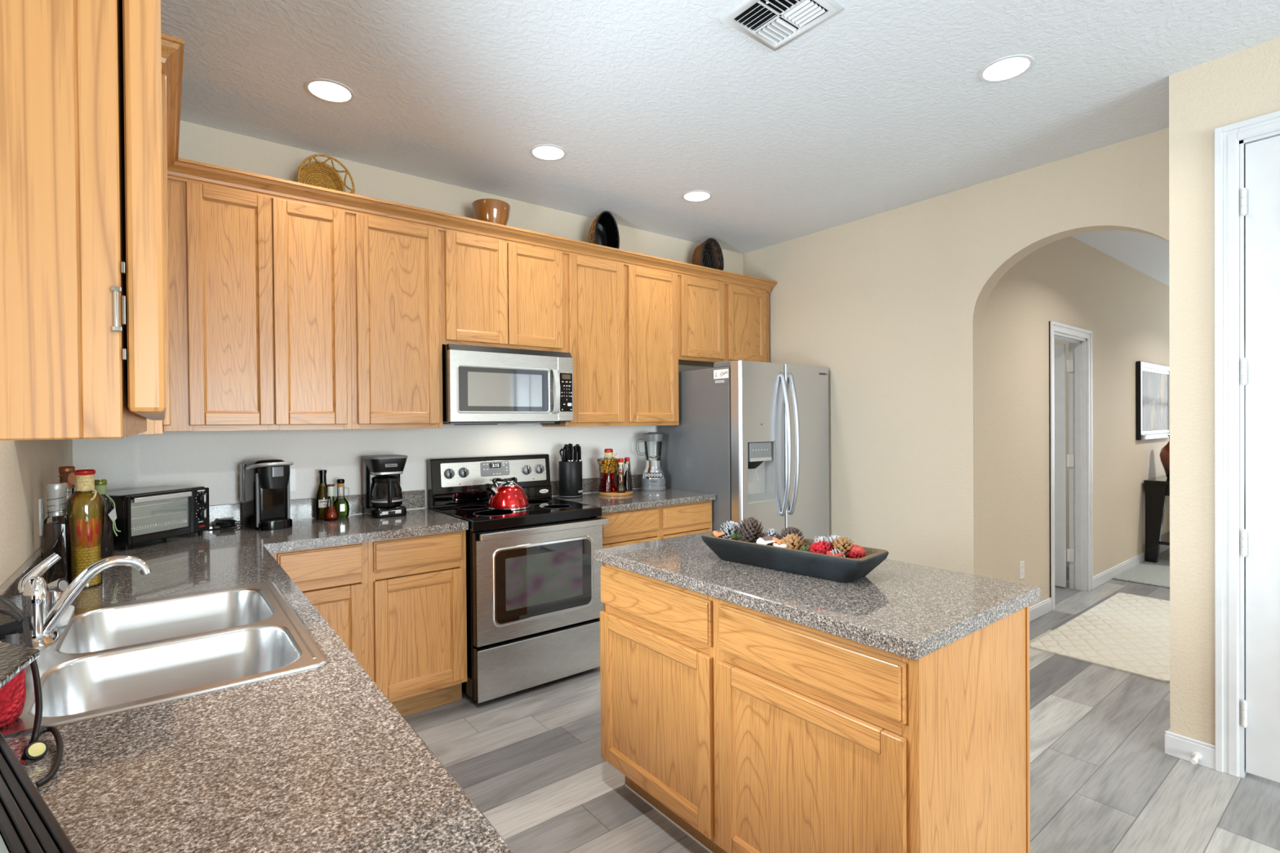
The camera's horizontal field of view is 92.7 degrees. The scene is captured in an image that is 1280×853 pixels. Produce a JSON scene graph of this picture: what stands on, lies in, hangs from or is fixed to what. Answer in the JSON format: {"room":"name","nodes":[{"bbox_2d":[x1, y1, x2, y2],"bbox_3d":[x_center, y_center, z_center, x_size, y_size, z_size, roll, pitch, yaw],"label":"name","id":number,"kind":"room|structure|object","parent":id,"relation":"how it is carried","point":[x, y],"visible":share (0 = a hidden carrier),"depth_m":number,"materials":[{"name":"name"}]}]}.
{"room":"kitchen","nodes":[
{"label":"kitchen","id":0,"kind":"room"},
{"bbox_2d":[0,439,72,586],"bbox_3d":[0.455,-0.003,-1.195,0.130,2.806,9.500,-1,1,-38],"label":"wall","id":1,"kind":"structure","parent":0,"point":[26,466],"depth_m":1.69,"materials":[{"name":"paint"}]},
{"bbox_2d":[38,497,44,536],"bbox_3d":[-1.877,0.282,1.917,0.006,0.116,0.072,-1,1,-38],"label":"wall outlet","id":2,"kind":"object","parent":1,"relation":"attached to","point":[41,501],"visible":0.86,"depth_m":1.90,"materials":[{"name":"white plastic"}]},
{"bbox_2d":[0,0,165,440],"bbox_3d":[-0.633,-0.513,0.554,0.310,1.044,0.664,-1,1,-38],"label":"upper cabinet","id":3,"kind":"object","parent":1,"relation":"attached to","point":[82,296],"visible":1,"depth_m":0.37,"materials":[{"name":"brown wood"}]},
{"bbox_2d":[137,73,170,434],"bbox_3d":[-1.793,-0.507,2.055,0.323,1.060,0.952,-1,1,-38],"label":"upper cabinet","id":4,"kind":"object","parent":1,"relation":"attached to","point":[153,427],"visible":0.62,"depth_m":1.79,"materials":[{"name":"brown wood"}]},
{"bbox_2d":[160,32,777,292],"bbox_3d":[-0.353,-1.090,3.328,4.258,0.078,1.036,-1,1,-42],"label":"crown molding","id":5,"kind":"structure","parent":4,"relation":"attached to","point":[179,169],"depth_m":3.01,"materials":[{"name":"brown wood"}]},
{"bbox_2d":[0,489,425,641],"bbox_3d":[-0.764,0.422,1.690,1.479,0.108,3.449,-1,1,-38],"label":"backsplash","id":6,"kind":"structure","parent":1,"relation":"attached to","point":[300,508],"depth_m":2.93,"materials":[{"name":"stone"}]},
{"bbox_2d":[72,120,742,508],"bbox_3d":[-0.814,-0.029,3.919,4.450,2.806,0.130,-1,1,-38],"label":"wall","id":7,"kind":"structure","parent":0,"point":[211,460],"depth_m":3.28,"materials":[{"name":"paint"}]},
{"bbox_2d":[163,178,351,431],"bbox_3d":[-1.787,-0.513,2.873,0.727,1.060,0.323,-1,1,-38],"label":"upper cabinet","id":8,"kind":"object","parent":7,"relation":"attached to","point":[260,303],"visible":0.99,"depth_m":2.73,"materials":[{"name":"brown wood"}]},
{"bbox_2d":[297,154,355,194],"bbox_3d":[-1.582,-1.203,3.066,0.260,0.296,0.128,-1,1,-38],"label":"basket","id":9,"kind":"object","parent":8,"relation":"on","point":[320,174],"visible":0.48,"depth_m":3.09,"materials":[{"name":"wicker"}]},
{"bbox_2d":[289,468,295,492],"bbox_3d":[-1.780,0.273,3.082,0.072,0.116,0.006,-1,1,-38],"label":"wall outlet","id":10,"kind":"object","parent":7,"relation":"attached to","point":[292,471],"visible":0.34,"depth_m":3.09,"materials":[{"name":"white plastic"}]},
{"bbox_2d":[349,213,443,429],"bbox_3d":[-1.322,-0.519,3.235,0.451,1.060,0.323,-1,1,-38],"label":"upper cabinet","id":11,"kind":"object","parent":7,"relation":"attached to","point":[396,266],"visible":1,"depth_m":3.10,"materials":[{"name":"brown wood"}]},
{"bbox_2d":[440,230,565,352],"bbox_3d":[-0.846,-0.749,3.606,0.762,0.612,0.323,-1,1,-38],"label":"upper cabinet","id":12,"kind":"object","parent":7,"relation":"attached to","point":[495,293],"visible":0.93,"depth_m":3.45,"materials":[{"name":"brown wood"}]},
{"bbox_2d":[471,198,510,225],"bbox_3d":[-0.871,-1.177,3.582,0.219,0.243,0.219,-1,1,-38],"label":"glazed pot","id":13,"kind":"object","parent":12,"relation":"on","point":[489,210],"visible":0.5,"depth_m":3.50,"materials":[{"name":"brown ceramic"}]},
{"bbox_2d":[442,343,573,425],"bbox_3d":[-0.800,-0.225,3.556,0.753,0.430,0.440,-1,1,-38],"label":"microwave","id":14,"kind":"object","parent":12,"relation":"attached to","point":[482,384],"visible":0.99,"depth_m":3.39,"materials":[{"name":"grey metal"}]},
{"bbox_2d":[550,474,642,495],"bbox_3d":[-0.256,0.403,4.258,0.934,0.100,0.019,-1,1,-38],"label":"backsplash","id":15,"kind":"structure","parent":7,"relation":"attached to","point":[589,485],"depth_m":4.19,"materials":[{"name":"stone"}]},
{"bbox_2d":[595,453,604,470],"bbox_3d":[-0.275,0.246,4.253,0.072,0.116,0.006,-1,1,-38],"label":"wall outlet","id":16,"kind":"object","parent":7,"relation":"attached to","point":[600,455],"visible":0.42,"depth_m":4.24,"materials":[{"name":"white plastic"}]},
{"bbox_2d":[542,253,679,426],"bbox_3d":[-0.180,-0.534,4.124,0.920,1.060,0.323,-1,1,-38],"label":"upper cabinet","id":17,"kind":"object","parent":7,"relation":"attached to","point":[621,321],"visible":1,"depth_m":3.96,"materials":[{"name":"brown wood"}]},
{"bbox_2d":[588,210,619,248],"bbox_3d":[-0.251,-1.242,4.085,0.198,0.366,0.125,-1,1,-38],"label":"plate","id":18,"kind":"object","parent":17,"relation":"on","point":[604,231],"visible":0.62,"depth_m":4.12,"materials":[{"name":"ceramic"}]},
{"bbox_2d":[677,275,768,367],"bbox_3d":[0.563,-0.776,4.702,0.969,0.597,0.323,-1,1,-38],"label":"upper cabinet","id":19,"kind":"object","parent":7,"relation":"attached to","point":[718,322],"visible":0.84,"depth_m":4.53,"materials":[{"name":"brown wood"}]},
{"bbox_2d":[692,237,724,270],"bbox_3d":[0.514,-1.251,4.685,0.240,0.362,0.140,-1,1,-38],"label":"wicker basket","id":20,"kind":"object","parent":19,"relation":"on","point":[708,254],"visible":0.58,"depth_m":4.71,"materials":[{"name":"brown wicker"}]},
{"bbox_2d":[160,0,1279,285],"bbox_3d":[4.846,-1.520,3.013,12.300,0.100,11.050,-1,1,-38],"label":"ceiling","id":21,"kind":"structure","parent":0,"point":[879,106],"depth_m":2.61,"materials":[{"name":"paint"}]},
{"bbox_2d":[303,78,355,103],"bbox_3d":[-1.310,-1.415,2.581,0.194,0.006,0.194,-1,1,-38],"label":"recessed light","id":22,"kind":"object","parent":21,"relation":"in","point":[323,89],"visible":1,"depth_m":2.57,"materials":[{"name":"white plastic"}]},
{"bbox_2d":[308,80,350,101],"bbox_3d":[-1.310,-1.415,2.581,0.157,0.005,0.157,0,0,21],"label":"diffuser","id":23,"kind":"object","parent":22,"relation":"attached to","point":[326,91],"depth_m":2.57,"materials":[{"name":"white plastic"}]},
{"bbox_2d":[528,143,567,160],"bbox_3d":[-0.478,-1.426,3.184,0.194,0.006,0.194,-1,1,-38],"label":"recessed light","id":24,"kind":"object","parent":21,"relation":"in","point":[545,152],"visible":1,"depth_m":3.17,"materials":[{"name":"white plastic"}]},
{"bbox_2d":[533,146,563,159],"bbox_3d":[-0.478,-1.426,3.184,0.157,0.005,0.157,0,0,21],"label":"diffuser","id":25,"kind":"object","parent":24,"relation":"attached to","point":[539,152],"depth_m":3.18,"materials":[{"name":"white plastic"}]},
{"bbox_2d":[681,190,712,201],"bbox_3d":[0.355,-1.437,3.814,0.194,0.006,0.194,-1,1,-38],"label":"recessed light","id":26,"kind":"object","parent":21,"relation":"in","point":[694,195],"visible":1,"depth_m":3.81,"materials":[{"name":"white plastic"}]},
{"bbox_2d":[684,191,709,200],"bbox_3d":[0.355,-1.437,3.814,0.157,0.005,0.157,0,0,21],"label":"diffuser","id":27,"kind":"object","parent":26,"relation":"attached to","point":[688,196],"depth_m":3.81,"materials":[{"name":"white plastic"}]},
{"bbox_2d":[719,0,842,50],"bbox_3d":[0.485,-1.413,2.109,0.296,0.032,0.296,-1,1,-38],"label":"ceiling vent","id":28,"kind":"object","parent":21,"relation":"in","point":[774,24],"visible":1,"depth_m":2.12,"materials":[{"name":"white plastic"}]},
{"bbox_2d":[978,53,1034,82],"bbox_3d":[1.472,-1.436,2.455,0.194,0.006,0.194,-1,1,-38],"label":"recessed light","id":29,"kind":"object","parent":21,"relation":"in","point":[1010,67],"visible":1,"depth_m":2.44,"materials":[{"name":"white plastic"}]},
{"bbox_2d":[983,57,1029,79],"bbox_3d":[1.472,-1.436,2.455,0.157,0.005,0.157,0,0,-6],"label":"diffuser","id":30,"kind":"object","parent":29,"relation":"attached to","point":[1004,68],"depth_m":2.45,"materials":[{"name":"white plastic"}]},
{"bbox_2d":[403,560,1279,852],"bbox_3d":[5.252,1.377,2.541,12.300,0.080,9.800,-1,1,-38],"label":"floor","id":31,"kind":"structure","parent":0,"point":[1103,780],"depth_m":2.41,"materials":[{"name":"grey wood"}]},
{"bbox_2d":[270,542,368,674],"bbox_3d":[-1.556,0.951,2.842,0.415,0.873,0.599,-1,1,-38],"label":"base cabinet","id":32,"kind":"object","parent":31,"relation":"on","point":[334,579],"visible":0.32,"depth_m":2.66,"materials":[{"name":"brown wood"}]},
{"bbox_2d":[368,529,466,716],"bbox_3d":[-1.212,0.947,3.110,0.457,0.873,0.599,-1,1,-38],"label":"base cabinet","id":33,"kind":"object","parent":31,"relation":"on","point":[417,608],"visible":0.82,"depth_m":2.88,"materials":[{"name":"brown wood"}]},
{"bbox_2d":[427,453,608,703],"bbox_3d":[-0.692,0.778,3.443,0.764,1.197,0.723,-1,1,-38],"label":"stove","id":34,"kind":"object","parent":31,"relation":"on","point":[534,605],"visible":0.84,"depth_m":3.21,"materials":[{"name":"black metal"}]},
{"bbox_2d":[484,476,529,511],"bbox_3d":[-0.734,0.372,3.414,0.228,0.167,0.233,0,0,11],"label":"kettle","id":35,"kind":"object","parent":34,"relation":"on","point":[508,495],"visible":1,"depth_m":3.33,"materials":[{"name":"red metal"}]},
{"bbox_2d":[427,497,601,531],"bbox_3d":[-0.711,0.482,3.458,0.758,0.053,0.656,-1,1,-38],"label":"cooktop","id":36,"kind":"object","parent":34,"relation":"in","point":[542,511],"depth_m":3.28,"materials":[{"name":"glass"}]},
{"bbox_2d":[599,506,660,611],"bbox_3d":[-0.236,0.933,3.870,0.478,0.873,0.599,-1,1,-38],"label":"base cabinet","id":37,"kind":"object","parent":31,"relation":"on","point":[637,526],"visible":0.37,"depth_m":3.64,"materials":[{"name":"brown wood"}]},
{"bbox_2d":[550,474,715,513],"bbox_3d":[-0.063,0.423,4.011,0.934,0.139,0.647,-1,1,-38],"label":"countertop","id":38,"kind":"structure","parent":37,"relation":"on","point":[639,500],"depth_m":3.92,"materials":[{"name":"stone"}]},
{"bbox_2d":[558,461,582,497],"bbox_3d":[-0.450,0.341,3.961,0.154,0.231,0.157,-1,1,-38],"label":"knife block","id":39,"kind":"object","parent":38,"relation":"on","point":[570,473],"visible":0.89,"depth_m":3.90,"materials":[{"name":"grey plastic"}]},
{"bbox_2d":[559,445,568,462],"bbox_3d":[-0.488,0.226,3.917,0.064,0.211,0.010,0,0,23],"label":"scissors","id":40,"kind":"object","parent":39,"relation":"in","point":[563,456],"visible":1,"depth_m":3.91,"materials":[{"name":"plastic"}]},
{"bbox_2d":[568,443,573,462],"bbox_3d":[-0.447,0.220,3.947,0.030,0.221,0.019,0,0,23],"label":"knife","id":41,"kind":"object","parent":39,"relation":"in","point":[570,445],"visible":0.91,"depth_m":3.94,"materials":[{"name":"plastic"}]},
{"bbox_2d":[573,446,577,462],"bbox_3d":[-0.419,0.229,3.947,0.025,0.203,0.019,0,0,18],"label":"knife","id":42,"kind":"object","parent":39,"relation":"in","point":[575,448],"visible":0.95,"depth_m":3.94,"materials":[{"name":"plastic"}]},
{"bbox_2d":[599,490,632,496],"bbox_3d":[-0.159,0.445,4.087,0.224,0.018,0.224,-1,1,-38],"label":"round board","id":43,"kind":"object","parent":38,"relation":"on","point":[613,493],"visible":0.84,"depth_m":4.00,"materials":[{"name":"brown wood"}]},
{"bbox_2d":[596,448,618,493],"bbox_3d":[-0.209,0.292,4.092,0.135,0.288,0.135,-1,1,-38],"label":"oil bottle","id":44,"kind":"object","parent":43,"relation":"on","point":[608,482],"visible":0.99,"depth_m":4.06,"materials":[{"name":"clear glass"}]},
{"bbox_2d":[616,457,626,493],"bbox_3d":[-0.127,0.322,4.024,0.066,0.227,0.066,-1,1,-38],"label":"oil bottle","id":45,"kind":"object","parent":43,"relation":"on","point":[620,488],"visible":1,"depth_m":4.01,"materials":[{"name":"clear glass"}]},
{"bbox_2d":[622,457,632,491],"bbox_3d":[-0.087,0.321,4.118,0.060,0.227,0.060,-1,1,-38],"label":"oil bottle","id":46,"kind":"object","parent":43,"relation":"on","point":[628,477],"visible":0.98,"depth_m":4.10,"materials":[{"name":"clear glass"}]},
{"bbox_2d":[635,431,666,491],"bbox_3d":[0.078,0.244,4.345,0.212,0.411,0.184,0,0,-2],"label":"blender","id":47,"kind":"object","parent":38,"relation":"on","point":[653,479],"visible":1,"depth_m":4.29,"materials":[{"name":"grey plastic"}]},
{"bbox_2d":[635,439,662,460],"bbox_3d":[0.081,0.152,4.337,0.176,0.174,0.143,-1,1,-38],"label":"jar","id":48,"kind":"object","parent":47,"relation":"on","point":[646,445],"depth_m":4.32,"materials":[{"name":"clear glass"}]},
{"bbox_2d":[659,500,712,539],"bbox_3d":[0.132,0.929,4.157,0.455,0.873,0.599,-1,1,-38],"label":"base cabinet","id":49,"kind":"object","parent":31,"relation":"on","point":[685,519],"visible":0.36,"depth_m":3.91,"materials":[{"name":"brown wood"}]},
{"bbox_2d":[661,360,829,540],"bbox_3d":[0.796,0.463,4.452,0.949,1.790,0.877,-1,1,-38],"label":"refrigerator","id":50,"kind":"object","parent":31,"relation":"on","point":[753,436],"visible":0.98,"depth_m":4.12,"materials":[{"name":"grey metal"}]},
{"bbox_2d":[600,564,1030,852],"bbox_3d":[0.477,0.941,2.029,0.627,0.874,1.244,-1,1,-38],"label":"base cabinet","id":51,"kind":"object","parent":31,"relation":"on","point":[748,731],"visible":0.95,"depth_m":1.65,"materials":[{"name":"brown wood"}]},
{"bbox_2d":[594,529,1040,660],"bbox_3d":[0.488,0.483,2.030,0.703,0.040,1.253,-1,1,-38],"label":"countertop","id":52,"kind":"structure","parent":51,"relation":"on","point":[909,611],"depth_m":1.70,"materials":[{"name":"stone"}]},
{"bbox_2d":[701,529,888,582],"bbox_3d":[0.490,0.423,2.016,0.599,0.080,0.205,0,1,45],"label":"dough bowl","id":53,"kind":"object","parent":52,"relation":"on","point":[820,566],"visible":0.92,"depth_m":1.90,"materials":[{"name":"black wood"}]},
{"bbox_2d":[720,520,740,540],"bbox_3d":[0.326,0.370,2.170,0.080,0.067,0.078,0,0,23],"label":"pine cone","id":54,"kind":"object","parent":53,"relation":"in","point":[730,527],"visible":0.83,"depth_m":2.15,"materials":[{"name":"plant"}]},
{"bbox_2d":[737,516,764,542],"bbox_3d":[0.384,0.358,2.116,0.084,0.092,0.089,-1,0,-26],"label":"pine cone","id":55,"kind":"object","parent":53,"relation":"in","point":[749,527],"visible":0.98,"depth_m":2.09,"materials":[{"name":"plant"}]},
{"bbox_2d":[756,537,774,545],"bbox_3d":[0.415,0.383,2.009,0.043,0.027,0.062,-1,0,-26],"label":"shell","id":56,"kind":"object","parent":53,"relation":"in","point":[760,540],"visible":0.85,"depth_m":2.01,"materials":[{"name":"white"}]},
{"bbox_2d":[762,528,780,537],"bbox_3d":[0.457,0.379,2.119,0.056,0.054,0.057,-1,1,-43],"label":"pine cone","id":57,"kind":"object","parent":53,"relation":"in","point":[772,532],"visible":0.67,"depth_m":2.11,"materials":[{"name":"plant"}]},
{"bbox_2d":[778,533,805,550],"bbox_3d":[0.491,0.385,1.981,0.081,0.081,0.082,0,1,42],"label":"pine cone","id":58,"kind":"object","parent":53,"relation":"in","point":[793,542],"visible":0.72,"depth_m":1.96,"materials":[{"name":"plant"}]},
{"bbox_2d":[780,526,804,541],"bbox_3d":[0.510,0.367,2.052,0.076,0.060,0.075,-1,0,-33],"label":"pine cone","id":59,"kind":"object","parent":53,"relation":"in","point":[791,530],"visible":0.56,"depth_m":2.04,"materials":[{"name":"plant"}]},
{"bbox_2d":[808,540,832,554],"bbox_3d":[0.559,0.392,1.908,0.090,0.076,0.085,-1,0,-32],"label":"pine cone","id":60,"kind":"object","parent":53,"relation":"in","point":[820,547],"visible":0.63,"depth_m":1.88,"materials":[{"name":"plant"}]},
{"bbox_2d":[827,537,853,555],"bbox_3d":[0.629,0.376,1.907,0.080,0.068,0.078,-1,1,-43],"label":"pine cone","id":61,"kind":"object","parent":53,"relation":"in","point":[842,544],"visible":0.73,"depth_m":1.88,"materials":[{"name":"plant"}]},
{"bbox_2d":[845,549,863,558],"bbox_3d":[0.656,0.402,1.867,0.057,0.056,0.062,0,0,21],"label":"pine cone","id":62,"kind":"object","parent":53,"relation":"in","point":[851,554],"visible":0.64,"depth_m":1.85,"materials":[{"name":"plant"}]},
{"bbox_2d":[845,544,866,558],"bbox_3d":[0.666,0.389,1.884,0.064,0.048,0.044,0,1,45],"label":"dried slice","id":63,"kind":"object","parent":53,"relation":"in","point":[855,547],"visible":0.53,"depth_m":1.87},
{"bbox_2d":[1029,592,1169,682],"bbox_3d":[3.297,1.334,4.035,1.830,0.014,0.670,-1,1,-38],"label":"rug","id":64,"kind":"object","parent":31,"relation":"on","point":[1126,633],"visible":0.63,"depth_m":3.85,"materials":[{"name":"beige fabric"}]},
{"bbox_2d":[1112,548,1169,588],"bbox_3d":[6.907,1.292,5.941,5.210,0.014,2.434,-1,1,-38],"label":"carpet","id":65,"kind":"object","parent":31,"relation":"on","point":[1154,574],"visible":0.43,"depth_m":5.43,"materials":[{"name":"grey carpet"}]},
{"bbox_2d":[1143,475,1169,563],"bbox_3d":[5.457,0.902,6.128,1.260,0.785,0.352,-1,1,-38],"label":"console table","id":66,"kind":"object","parent":65,"relation":"on","point":[1157,489],"visible":0.29,"depth_m":5.84,"materials":[{"name":"black wood"}]},
{"bbox_2d":[1159,435,1169,479],"bbox_3d":[5.260,0.297,5.980,0.264,0.430,0.264,-1,1,-38],"label":"vase","id":67,"kind":"object","parent":66,"relation":"on","point":[1164,455],"visible":0.16,"depth_m":5.98,"materials":[{"name":"brown ceramic"}]},
{"bbox_2d":[1160,531,1169,545],"bbox_3d":[5.458,1.105,6.130,1.160,0.030,0.292,-1,1,-38],"label":"shelf","id":68,"kind":"object","parent":66,"relation":"attached to","point":[1165,540],"depth_m":5.93,"materials":[{"name":"black wood"}]},
{"bbox_3d":[-0.925,0.958,1.204,0.599,0.873,2.780,-1,1,-38],"label":"cabinet","id":69,"kind":"object","parent":31,"relation":"on","visible":0},
{"bbox_2d":[0,489,515,852],"bbox_3d":[-0.764,0.441,1.690,1.479,0.147,3.449,-1,1,-38],"label":"countertop","id":70,"kind":"structure","parent":69,"relation":"on","point":[320,759],"depth_m":0.89,"materials":[{"name":"stone"}]},
{"bbox_2d":[0,595,63,787],"bbox_3d":[-1.037,0.409,1.022,0.635,0.145,0.046,0,1,39],"label":"cord","id":71,"kind":"object","parent":70,"relation":"on","point":[35,750],"visible":0.98,"depth_m":0.93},
{"bbox_2d":[0,731,77,852],"bbox_3d":[-0.649,0.444,0.602,0.273,0.076,0.607,-1,1,-38],"label":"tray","id":72,"kind":"object","parent":70,"relation":"on","point":[28,824],"visible":1,"depth_m":0.64,"materials":[{"name":"black metal"}]},
{"bbox_2d":[42,482,70,584],"bbox_3d":[-1.741,0.326,1.823,0.062,0.313,0.062,-1,1,-38],"label":"bottle","id":73,"kind":"object","parent":70,"relation":"on","point":[55,535],"visible":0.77,"depth_m":1.81,"materials":[{"name":"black glass"}]},
{"bbox_2d":[52,466,86,572],"bbox_3d":[-1.839,0.305,1.968,0.081,0.353,0.072,-1,1,-38],"label":"bottle","id":74,"kind":"object","parent":70,"relation":"on","point":[67,475],"visible":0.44,"depth_m":1.95,"materials":[{"name":"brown glass"}]},
{"bbox_2d":[17,552,151,648],"bbox_3d":[-1.318,0.384,1.429,0.162,0.185,0.233,0,0,27],"label":"faucet","id":75,"kind":"object","parent":70,"relation":"on","point":[34,589],"visible":0.98,"depth_m":1.37,"materials":[{"name":"silver metal"}]},
{"bbox_2d":[66,469,104,588],"bbox_3d":[-1.669,0.305,1.839,0.087,0.352,0.087,-1,1,-38],"label":"bottle","id":76,"kind":"object","parent":70,"relation":"on","point":[88,527],"visible":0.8,"depth_m":1.83,"materials":[{"name":"clear glass"}]},
{"bbox_2d":[87,479,120,559],"bbox_3d":[-1.934,0.336,2.205,0.092,0.290,0.070,-1,1,-38],"label":"bottle","id":77,"kind":"object","parent":70,"relation":"on","point":[110,516],"visible":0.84,"depth_m":2.19,"materials":[{"name":"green glass"}]},
{"bbox_2d":[76,485,209,550],"bbox_3d":[-2.049,0.373,2.550,0.272,0.213,0.356,0,0,13],"label":"toaster oven","id":78,"kind":"object","parent":70,"relation":"on","point":[145,514],"visible":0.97,"depth_m":2.48,"materials":[{"name":"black metal"}]},
{"bbox_2d":[0,582,328,738],"bbox_3d":[-1.077,0.559,1.390,0.521,0.172,0.824,-1,1,-38],"label":"sink","id":79,"kind":"object","parent":70,"relation":"in","point":[119,657],"visible":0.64,"depth_m":1.38,"materials":[{"name":"silver metal"}]},
{"bbox_2d":[0,668,26,728],"bbox_3d":[-1.049,0.425,0.971,0.102,0.104,0.102,-1,1,-38],"label":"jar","id":80,"kind":"object","parent":79,"relation":"on","point":[13,694],"visible":0.55,"depth_m":0.97,"materials":[{"name":"red glass"}]},
{"bbox_2d":[0,641,39,688],"bbox_3d":[-1.009,0.367,0.937,0.122,0.013,0.413,-1,1,-38],"label":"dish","id":81,"kind":"object","parent":80,"relation":"on","point":[14,658],"visible":1,"depth_m":0.95,"materials":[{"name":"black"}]},
{"bbox_2d":[0,614,34,644],"bbox_3d":[-1.286,0.434,1.248,0.069,0.085,0.042,-1,1,-38],"label":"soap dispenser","id":82,"kind":"object","parent":79,"relation":"on","point":[10,631],"visible":0.54,"depth_m":1.24,"materials":[{"name":"metal"}]},
{"bbox_2d":[47,577,69,610],"bbox_3d":[-1.432,0.425,1.493,0.048,0.103,0.048,-1,0,-24],"label":"sprayer","id":83,"kind":"object","parent":79,"relation":"on","point":[56,588],"visible":0.47,"depth_m":1.49,"materials":[{"name":"silver metal"}]},
{"bbox_2d":[55,605,74,627],"bbox_3d":[-1.425,0.468,1.505,0.034,0.016,0.160,-1,1,-38],"label":"sponge","id":84,"kind":"object","parent":79,"relation":"on","point":[65,619],"visible":0.48,"depth_m":1.48,"materials":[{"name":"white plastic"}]},
{"bbox_2d":[209,520,242,529],"bbox_3d":[-1.942,0.457,2.865,0.142,0.038,0.051,-1,1,-38],"label":"power cord","id":85,"kind":"object","parent":70,"relation":"on","point":[220,523],"visible":1,"depth_m":2.85,"materials":[{"name":"black plastic"}]},
{"bbox_2d":[239,458,293,531],"bbox_3d":[-1.756,0.315,2.884,0.267,0.320,0.170,0,1,38],"label":"coffee brewer","id":86,"kind":"object","parent":70,"relation":"on","point":[264,482],"visible":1,"depth_m":2.83,"materials":[{"name":"grey plastic"}]},
{"bbox_2d":[258,518,292,531],"bbox_3d":[-1.691,0.456,2.834,0.075,0.038,0.135,0,1,38],"label":"drip tray","id":87,"kind":"object","parent":86,"relation":"on","point":[264,524],"depth_m":2.81,"materials":[{"name":"black plastic"}]},
{"bbox_2d":[315,469,331,519],"bbox_3d":[-1.620,0.347,3.122,0.075,0.250,0.076,-1,1,-38],"label":"bottle","id":88,"kind":"object","parent":70,"relation":"on","point":[320,503],"visible":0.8,"depth_m":3.11,"materials":[{"name":"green glass"}]},
{"bbox_2d":[323,484,338,520],"bbox_3d":[-1.561,0.381,3.083,0.072,0.181,0.072,-1,1,-38],"label":"bottle","id":89,"kind":"object","parent":70,"relation":"on","point":[331,513],"visible":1,"depth_m":3.07,"materials":[{"name":"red glass"}]},
{"bbox_2d":[333,479,349,518],"bbox_3d":[-1.548,0.371,3.163,0.082,0.200,0.065,-1,1,-38],"label":"bottle","id":90,"kind":"object","parent":70,"relation":"on","point":[342,506],"visible":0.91,"depth_m":3.15,"materials":[{"name":"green glass"}]},
{"bbox_2d":[361,454,408,518],"bbox_3d":[-1.335,0.312,3.228,0.208,0.314,0.243,-1,1,-40],"label":"coffee maker","id":91,"kind":"object","parent":70,"relation":"on","point":[383,498],"visible":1,"depth_m":3.19,"materials":[{"name":"black plastic"}]},
{"bbox_2d":[362,457,406,475],"bbox_3d":[-1.351,0.204,3.234,0.192,0.093,0.211,-1,1,-38],"label":"basket","id":92,"kind":"object","parent":91,"relation":"on","point":[371,466],"depth_m":3.16,"materials":[{"name":"plastic"}]},
{"bbox_2d":[742,127,1168,576],"bbox_3d":[1.867,-0.050,3.991,0.130,2.806,3.050,-1,1,-38],"label":"wall","id":93,"kind":"structure","parent":0,"point":[892,302],"depth_m":3.94,"materials":[{"name":"paint"}]},
{"bbox_2d":[1053,339,1069,560],"bbox_3d":[2.896,-0.071,5.787,2.500,2.806,1.980,-1,1,-38],"label":"wall","id":94,"kind":"structure","parent":0,"point":[1055,342],"depth_m":6.00,"materials":[{"name":"paint"}]},
{"bbox_2d":[982,235,1169,607],"bbox_3d":[5.119,-0.091,6.187,7.700,2.806,0.120,-1,1,-38],"label":"wall","id":95,"kind":"structure","parent":0,"point":[1068,281],"depth_m":4.52,"materials":[{"name":"paint"}]},
{"bbox_2d":[1019,560,1024,579],"bbox_3d":[2.590,0.974,4.139,0.072,0.116,0.006,-1,1,-38],"label":"wall outlet","id":96,"kind":"object","parent":95,"relation":"attached to","point":[1021,563],"visible":1,"depth_m":4.13,"materials":[{"name":"white plastic"}]},
{"bbox_2d":[1048,320,1093,610],"bbox_3d":[3.068,0.282,5.047,0.881,2.108,0.879,-1,1,-38],"label":"door frame","id":97,"kind":"structure","parent":95,"relation":"in","point":[1079,458],"depth_m":4.96,"materials":[{"name":"white wood"}]},
{"bbox_2d":[1029,544,1169,622],"bbox_3d":[5.114,1.266,6.099,7.845,0.094,0.015,-1,1,-38],"label":"baseboard","id":98,"kind":"structure","parent":95,"relation":"attached to","point":[1045,606],"depth_m":5.19,"materials":[{"name":"white wood"}]},
{"bbox_2d":[1136,360,1169,439],"bbox_3d":[5.159,-0.250,6.117,1.160,0.747,0.037,-1,1,-38],"label":"framed picture","id":99,"kind":"object","parent":95,"relation":"attached to","point":[1153,380],"visible":0.91,"depth_m":6.05,"materials":[{"name":"paper"}]},
{"bbox_2d":[1168,37,1279,777],"bbox_3d":[4.452,-0.043,0.092,0.580,2.806,6.620,-1,1,-38],"label":"wall","id":100,"kind":"structure","parent":0,"point":[1242,85],"depth_m":2.46,"materials":[{"name":"paint"}]},
{"bbox_2d":[1164,728,1214,769],"bbox_3d":[2.463,1.311,2.659,0.595,0.094,0.157,-1,1,-38],"label":"baseboard","id":101,"kind":"structure","parent":100,"relation":"attached to","point":[1176,745],"depth_m":2.48,"materials":[{"name":"white wood"}]},
{"bbox_2d":[1191,751,1201,764],"bbox_3d":[2.219,1.326,2.439,0.062,0.028,0.028,-1,1,-38],"label":"door stop","id":102,"kind":"object","parent":100,"relation":"attached to","point":[1197,756],"visible":1,"depth_m":2.44,"materials":[{"name":"white plastic"}]},
{"bbox_2d":[1214,110,1279,782],"bbox_3d":[2.593,0.096,2.062,0.178,2.530,0.948,-1,1,-38],"label":"door","id":103,"kind":"structure","parent":100,"relation":"in","point":[1247,171],"depth_m":2.35,"materials":[{"name":"white wood"}]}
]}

